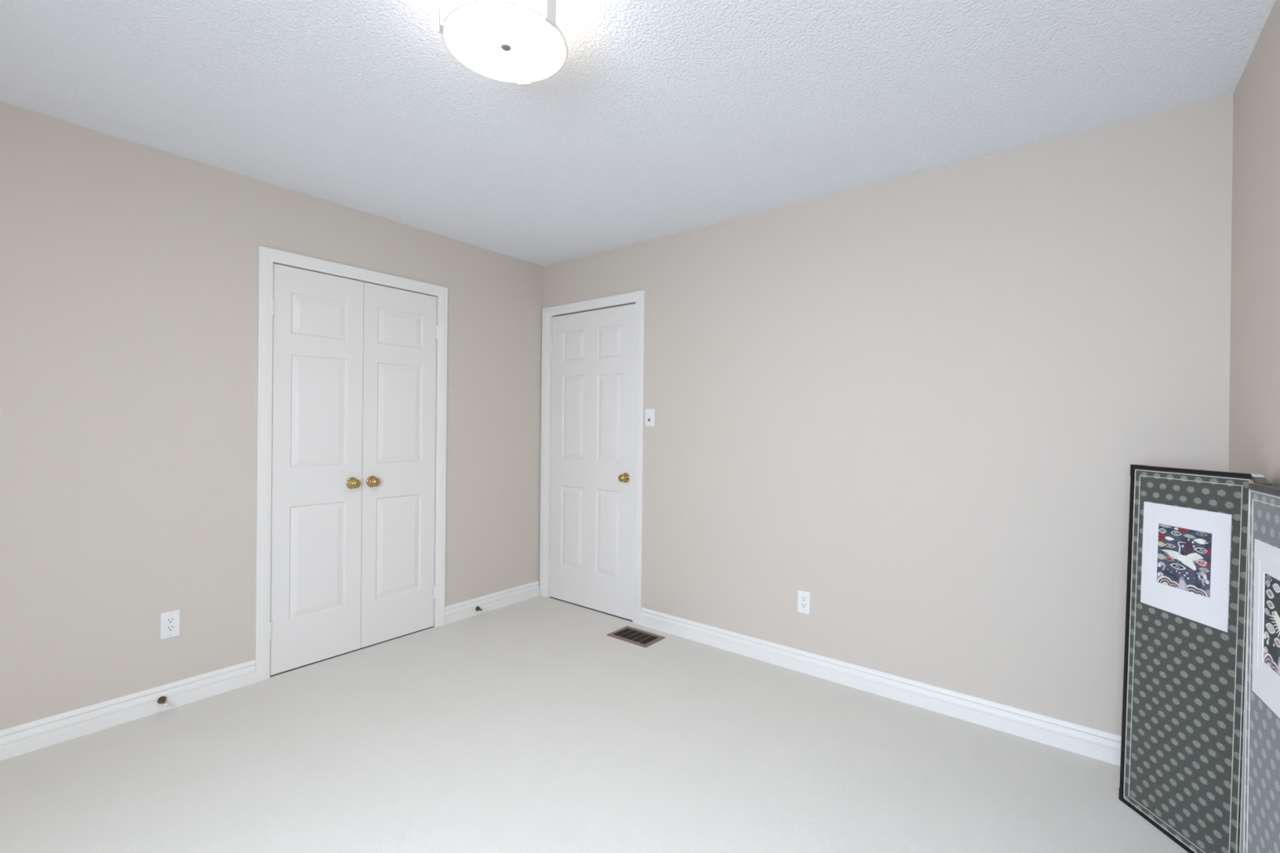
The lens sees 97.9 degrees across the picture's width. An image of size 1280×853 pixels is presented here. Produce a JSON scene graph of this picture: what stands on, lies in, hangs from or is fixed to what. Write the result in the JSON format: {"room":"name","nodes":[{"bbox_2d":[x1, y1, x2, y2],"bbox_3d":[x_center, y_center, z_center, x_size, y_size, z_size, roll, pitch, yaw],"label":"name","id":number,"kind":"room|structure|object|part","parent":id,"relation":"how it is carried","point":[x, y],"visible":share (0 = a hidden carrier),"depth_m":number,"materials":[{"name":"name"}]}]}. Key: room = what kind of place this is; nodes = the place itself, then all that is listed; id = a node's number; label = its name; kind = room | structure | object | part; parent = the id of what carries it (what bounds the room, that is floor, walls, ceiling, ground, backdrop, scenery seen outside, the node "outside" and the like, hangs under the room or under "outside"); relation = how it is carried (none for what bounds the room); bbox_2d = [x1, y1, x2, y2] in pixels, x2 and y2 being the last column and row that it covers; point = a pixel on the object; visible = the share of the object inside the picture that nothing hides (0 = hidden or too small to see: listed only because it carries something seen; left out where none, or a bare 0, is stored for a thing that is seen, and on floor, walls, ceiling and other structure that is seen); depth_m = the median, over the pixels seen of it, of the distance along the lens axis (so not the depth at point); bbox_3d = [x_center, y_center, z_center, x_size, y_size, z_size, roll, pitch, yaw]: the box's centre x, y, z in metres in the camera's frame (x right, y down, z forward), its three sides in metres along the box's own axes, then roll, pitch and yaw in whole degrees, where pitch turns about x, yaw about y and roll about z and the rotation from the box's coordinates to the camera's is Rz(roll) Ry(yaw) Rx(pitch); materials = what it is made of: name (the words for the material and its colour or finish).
{"room":"empty bedroom","nodes":[
{"label":"empty bedroom","id":0,"kind":"room"},
{"bbox_2d":[0,101,543,730],"bbox_3d":[-2.104,0.032,2.889,0.600,2.465,3.670,1,0,38],"label":"wall","id":1,"kind":"structure","parent":0,"point":[129,269],"depth_m":2.42,"materials":[{"name":"paint"}]},
{"bbox_2d":[0,659,255,760],"bbox_3d":[-2.436,1.184,1.991,0.016,0.108,1.828,1,0,38],"label":"baseboard","id":2,"kind":"structure","parent":1,"relation":"attached to","point":[28,737],"depth_m":2.32,"materials":[{"name":"paint"}]},
{"bbox_2d":[157,696,168,706],"bbox_3d":[-2.051,1.191,2.404,0.075,0.032,0.032,1,0,38],"label":"door stop","id":3,"kind":"object","parent":1,"relation":"attached to","point":[162,700],"visible":1,"depth_m":2.41,"materials":[{"name":"gold metal"}]},
{"bbox_2d":[160,609,180,639],"bbox_3d":[-2.068,0.872,2.456,0.008,0.116,0.067,1,0,38],"label":"wall outlet","id":4,"kind":"object","parent":1,"relation":"attached to","point":[170,620],"visible":1,"depth_m":2.45,"materials":[{"name":"white plastic"}]},
{"bbox_2d":[165,616,175,633],"bbox_3d":[-2.067,0.872,2.455,0.002,0.067,0.033,1,0,38],"label":"receptacle","id":5,"kind":"object","parent":4,"relation":"attached to","point":[170,620],"depth_m":2.46,"materials":[{"name":"white plastic"}]},
{"bbox_2d":[270,263,364,675],"bbox_3d":[-1.680,0.216,2.927,0.094,2.045,0.450,1,0,38],"label":"door","id":6,"kind":"structure","parent":1,"relation":"in","point":[317,406],"depth_m":2.92,"materials":[{"name":"white paint"}]},
{"bbox_3d":[-1.554,0.312,3.046,0.042,0.050,0.050,1,0,38],"label":"knob","id":7,"kind":"part","parent":6,"relation":"part of","materials":[{"name":"gold metal"}]},
{"bbox_2d":[254,245,448,682],"bbox_3d":[-1.540,0.185,3.107,0.017,2.118,1.025,1,0,38],"label":"door frame","id":8,"kind":"structure","parent":1,"relation":"attached to","point":[267,256],"depth_m":2.75,"materials":[{"name":"paint"}]},
{"bbox_2d":[360,282,438,648],"bbox_3d":[-1.398,0.218,3.283,0.094,2.045,0.454,1,0,38],"label":"door","id":9,"kind":"structure","parent":1,"relation":"in","point":[401,328],"depth_m":3.28,"materials":[{"name":"white paint"}]},
{"bbox_3d":[-1.486,0.311,3.131,0.042,0.050,0.050,1,0,38],"label":"knob","id":10,"kind":"part","parent":9,"relation":"part of","materials":[{"name":"gold metal"}]},
{"bbox_2d":[475,606,484,612],"bbox_3d":[-1.048,1.207,3.672,0.075,0.032,0.032,1,0,38],"label":"door stop","id":11,"kind":"object","parent":1,"relation":"attached to","point":[477,608],"visible":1,"depth_m":3.68,"materials":[{"name":"gold metal"}]},
{"bbox_2d":[444,581,539,624],"bbox_3d":[-0.990,1.194,3.818,0.016,0.108,0.778,1,0,38],"label":"baseboard","id":12,"kind":"structure","parent":1,"relation":"attached to","point":[466,609],"depth_m":3.79,"materials":[{"name":"paint"}]},
{"bbox_2d":[0,595,1188,852],"bbox_3d":[-0.492,1.259,1.605,3.545,0.001,3.670,1,0,38],"label":"floor","id":13,"kind":"structure","parent":0,"point":[523,726],"depth_m":2.07,"materials":[{"name":"carpet"}]},
{"bbox_2d":[607,626,665,648],"bbox_3d":[-0.024,1.256,3.342,0.298,0.007,0.194,1,0,38],"label":"floor vent","id":14,"kind":"object","parent":13,"relation":"in","point":[640,637],"visible":1,"depth_m":3.33,"materials":[{"name":"metal"}]},
{"bbox_2d":[1118,464,1279,852],"bbox_3d":[1.510,0.703,1.398,0.211,1.153,1.089,1,0,26],"label":"folding screen","id":15,"kind":"object","parent":13,"relation":"on","point":[1200,763],"visible":1,"depth_m":1.65,"materials":[{"name":"fabric"}]},
{"bbox_3d":[1.673,0.705,1.906,0.020,1.124,0.013,2,0,-1],"label":"post","id":16,"kind":"part","parent":15,"relation":"part of","materials":[{"name":"paint"}]},
{"bbox_3d":[1.656,1.274,1.729,0.021,0.013,0.370,2,0,-1],"label":"frame rail","id":17,"kind":"part","parent":15,"relation":"part of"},
{"bbox_3d":[1.694,0.138,1.726,0.020,0.013,0.370,2,0,-1],"label":"frame rail","id":18,"kind":"part","parent":15,"relation":"part of","materials":[{"name":"paint"}]},
{"bbox_3d":[1.535,0.705,1.396,0.370,1.124,0.016,0,1,-44],"label":"panel","id":19,"kind":"part","parent":15,"relation":"part of","materials":[{"name":"grey fabric"}]},
{"bbox_3d":[1.640,0.129,1.481,0.112,0.003,0.020,0,1,-44],"label":"hinge plate","id":20,"kind":"part","parent":15,"relation":"part of","materials":[{"name":"silver metal"}]},
{"bbox_3d":[1.546,0.136,1.390,0.370,0.013,0.020,0,1,-44],"label":"frame rail","id":21,"kind":"part","parent":15,"relation":"part of","materials":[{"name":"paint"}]},
{"bbox_3d":[1.287,0.703,1.113,0.016,1.124,0.353,1,0,33],"label":"panel","id":22,"kind":"part","parent":15,"relation":"part of","materials":[{"name":"grey fabric"}]},
{"bbox_3d":[1.291,0.134,1.106,0.020,0.013,0.366,1,0,33],"label":"frame rail","id":23,"kind":"part","parent":15,"relation":"part of","materials":[{"name":"metal"}]},
{"bbox_2d":[0,0,1275,266],"bbox_3d":[-0.467,-1.181,1.599,3.545,0.001,3.670,1,0,38],"label":"ceiling","id":24,"kind":"structure","parent":0,"point":[660,117],"depth_m":1.97,"materials":[{"name":"white paint"}]},
{"bbox_2d":[439,0,568,85],"bbox_3d":[-0.363,-1.105,1.521,0.339,0.145,0.335,1,0,38],"label":"ceiling light","id":25,"kind":"object","parent":24,"relation":"attached to","point":[523,42],"visible":1,"depth_m":1.50,"materials":[{"name":"white glass"}]},
{"bbox_2d":[542,93,1233,736],"bbox_3d":[0.846,0.061,3.276,3.545,2.465,0.600,1,0,38],"label":"wall","id":26,"kind":"structure","parent":0,"point":[921,406],"depth_m":2.48,"materials":[{"name":"paint"}]},
{"bbox_2d":[547,303,635,620],"bbox_3d":[-0.354,0.226,3.830,0.796,2.044,0.096,1,0,38],"label":"door","id":27,"kind":"structure","parent":26,"relation":"in","point":[590,566],"depth_m":3.82,"materials":[{"name":"white paint"}]},
{"bbox_3d":[-0.116,0.334,3.607,0.050,0.050,0.042,1,0,38],"label":"knob","id":28,"kind":"part","parent":27,"relation":"part of","materials":[{"name":"gold metal"}]},
{"bbox_2d":[539,289,644,625],"bbox_3d":[-0.352,0.194,3.838,0.952,2.122,0.029,1,0,38],"label":"door frame","id":29,"kind":"structure","parent":26,"relation":"attached to","point":[638,297],"depth_m":3.71,"materials":[{"name":"paint"}]},
{"bbox_2d":[644,408,654,426],"bbox_3d":[0.058,-0.056,3.504,0.073,0.113,0.022,1,0,38],"label":"light switch","id":30,"kind":"object","parent":26,"relation":"attached to","point":[650,413],"visible":1,"depth_m":3.50,"materials":[{"name":"white plastic"}]},
{"bbox_3d":[0.060,-0.056,3.507,0.033,0.066,0.003,1,0,38],"label":"switch frame","id":31,"kind":"part","parent":30,"relation":"part of","materials":[{"name":"white plastic"}]},
{"bbox_2d":[797,590,810,614],"bbox_3d":[0.847,0.909,2.882,0.067,0.116,0.008,1,0,38],"label":"wall outlet","id":32,"kind":"object","parent":26,"relation":"attached to","point":[803,597],"visible":1,"depth_m":2.88,"materials":[{"name":"white plastic"}]},
{"bbox_2d":[800,595,806,609],"bbox_3d":[0.845,0.909,2.881,0.033,0.067,0.002,1,0,38],"label":"receptacle","id":33,"kind":"object","parent":32,"relation":"attached to","point":[803,598],"depth_m":2.88,"materials":[{"name":"white plastic"}]},
{"bbox_2d":[640,607,1121,765],"bbox_3d":[1.013,1.217,2.744,2.566,0.108,0.016,1,0,38],"label":"baseboard","id":34,"kind":"structure","parent":26,"relation":"attached to","point":[1095,744],"depth_m":2.56,"materials":[{"name":"paint"}]},
{"bbox_2d":[1228,0,1279,487],"bbox_3d":[0.910,0.056,0.502,0.001,2.440,3.670,1,0,38],"label":"wall","id":35,"kind":"structure","parent":0,"point":[1254,441],"depth_m":1.65,"materials":[{"name":"paint"}]}
]}

